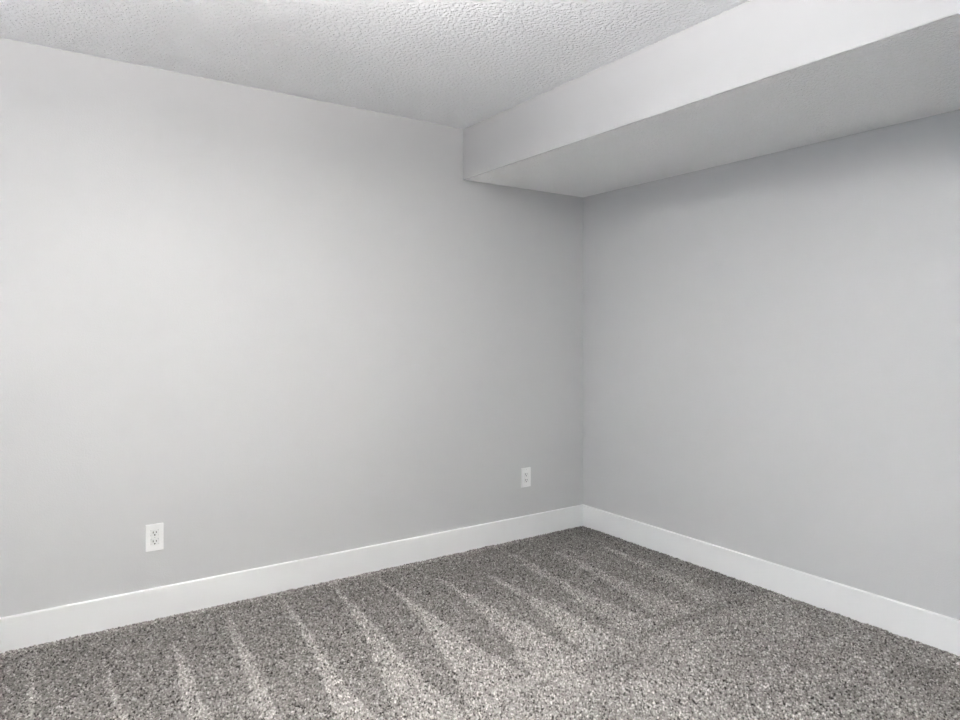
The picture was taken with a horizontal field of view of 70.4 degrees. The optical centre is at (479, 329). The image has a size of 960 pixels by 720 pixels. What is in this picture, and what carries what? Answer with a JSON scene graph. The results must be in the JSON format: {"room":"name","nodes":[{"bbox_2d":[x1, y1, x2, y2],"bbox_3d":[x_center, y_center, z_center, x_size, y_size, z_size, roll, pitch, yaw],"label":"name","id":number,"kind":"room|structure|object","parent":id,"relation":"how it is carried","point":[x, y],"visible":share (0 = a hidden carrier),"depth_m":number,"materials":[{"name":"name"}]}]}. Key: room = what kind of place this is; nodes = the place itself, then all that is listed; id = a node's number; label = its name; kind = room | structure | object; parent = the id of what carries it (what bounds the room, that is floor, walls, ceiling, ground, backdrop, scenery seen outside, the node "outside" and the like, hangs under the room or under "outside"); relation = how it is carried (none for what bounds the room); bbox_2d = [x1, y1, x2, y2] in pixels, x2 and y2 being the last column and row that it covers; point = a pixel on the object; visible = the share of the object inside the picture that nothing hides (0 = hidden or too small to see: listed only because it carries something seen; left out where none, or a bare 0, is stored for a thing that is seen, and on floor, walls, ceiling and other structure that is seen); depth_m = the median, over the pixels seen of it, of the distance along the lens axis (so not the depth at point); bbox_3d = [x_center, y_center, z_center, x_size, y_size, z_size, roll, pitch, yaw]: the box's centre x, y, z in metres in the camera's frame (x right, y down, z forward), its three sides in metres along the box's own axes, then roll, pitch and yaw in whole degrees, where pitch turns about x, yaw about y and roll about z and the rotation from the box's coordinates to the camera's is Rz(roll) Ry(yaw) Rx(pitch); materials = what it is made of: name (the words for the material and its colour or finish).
{"room":"empty basement room","nodes":[
{"label":"empty basement room","id":0,"kind":"room"},
{"bbox_2d":[0,38,582,616],"bbox_3d":[-1.136,0.064,3.296,4.540,2.490,0.120,0,0,-34],"label":"wall","id":1,"kind":"structure","parent":0,"point":[261,327],"depth_m":3.23,"materials":[{"name":"grey paint"}]},
{"bbox_2d":[146,523,163,551],"bbox_3d":[-1.441,0.918,3.011,0.072,0.118,0.009,0,0,-34],"label":"electrical outlet","id":2,"kind":"object","parent":1,"relation":"attached to","point":[153,528],"visible":1,"depth_m":3.01,"materials":[{"name":"white plastic"}]},
{"bbox_2d":[150,538,158,544],"bbox_3d":[-1.440,0.937,3.011,0.035,0.028,0.008,0,0,-34],"label":"socket","id":3,"kind":"object","parent":2,"relation":"attached to","point":[154,541],"depth_m":3.01,"materials":[{"name":"white plastic"}]},
{"bbox_2d":[150,529,158,536],"bbox_3d":[-1.440,0.898,3.011,0.035,0.028,0.008,0,0,-34],"label":"socket","id":4,"kind":"object","parent":2,"relation":"attached to","point":[154,532],"depth_m":3.01,"materials":[{"name":"white plastic"}]},
{"bbox_2d":[0,504,582,652],"bbox_3d":[-1.098,1.216,3.240,4.300,0.149,0.016,0,0,-34],"label":"baseboard","id":5,"kind":"structure","parent":1,"relation":"attached to","point":[27,629],"depth_m":3.25,"materials":[{"name":"white paint"}]},
{"bbox_2d":[521,467,530,487],"bbox_3d":[0.283,0.907,4.184,0.072,0.118,0.008,0,0,-34],"label":"electrical outlet","id":6,"kind":"object","parent":1,"relation":"attached to","point":[525,472],"visible":1,"depth_m":4.18,"materials":[{"name":"white plastic"}]},
{"bbox_2d":[524,472,527,482],"bbox_3d":[0.283,0.907,4.185,0.032,0.065,0.007,0,0,-34],"label":"socket","id":7,"kind":"object","parent":6,"relation":"attached to","point":[525,473],"depth_m":4.18,"materials":[{"name":"white plastic"}]},
{"bbox_2d":[0,0,749,128],"bbox_3d":[0.164,-1.221,1.387,4.540,0.120,4.740,0,0,-34],"label":"ceiling","id":8,"kind":"structure","parent":0,"point":[461,64],"depth_m":2.73,"materials":[{"name":"white paint"}]},
{"bbox_2d":[0,526,959,719],"bbox_3d":[0.164,1.276,1.387,4.300,0.017,4.500,0,0,-34],"label":"floor","id":9,"kind":"structure","parent":0,"point":[576,623],"depth_m":2.65,"materials":[{"name":"grey carpet"}]},
{"bbox_2d":[463,0,959,196],"bbox_3d":[1.554,-1.014,2.333,0.936,0.294,4.500,0,0,-34],"label":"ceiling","id":10,"kind":"structure","parent":0,"point":[754,78],"depth_m":2.69,"materials":[{"name":"grey paint"}]},
{"bbox_2d":[583,109,959,619],"bbox_3d":[2.025,0.064,2.581,0.120,2.490,4.620,0,0,-34],"label":"wall","id":11,"kind":"structure","parent":0,"point":[771,342],"depth_m":3.25,"materials":[{"name":"grey paint"}]},
{"bbox_2d":[583,504,959,655],"bbox_3d":[1.935,1.216,2.592,0.016,0.149,4.500,0,0,-34],"label":"baseboard","id":12,"kind":"structure","parent":11,"relation":"attached to","point":[939,631],"depth_m":3.23,"materials":[{"name":"white paint"}]}
]}

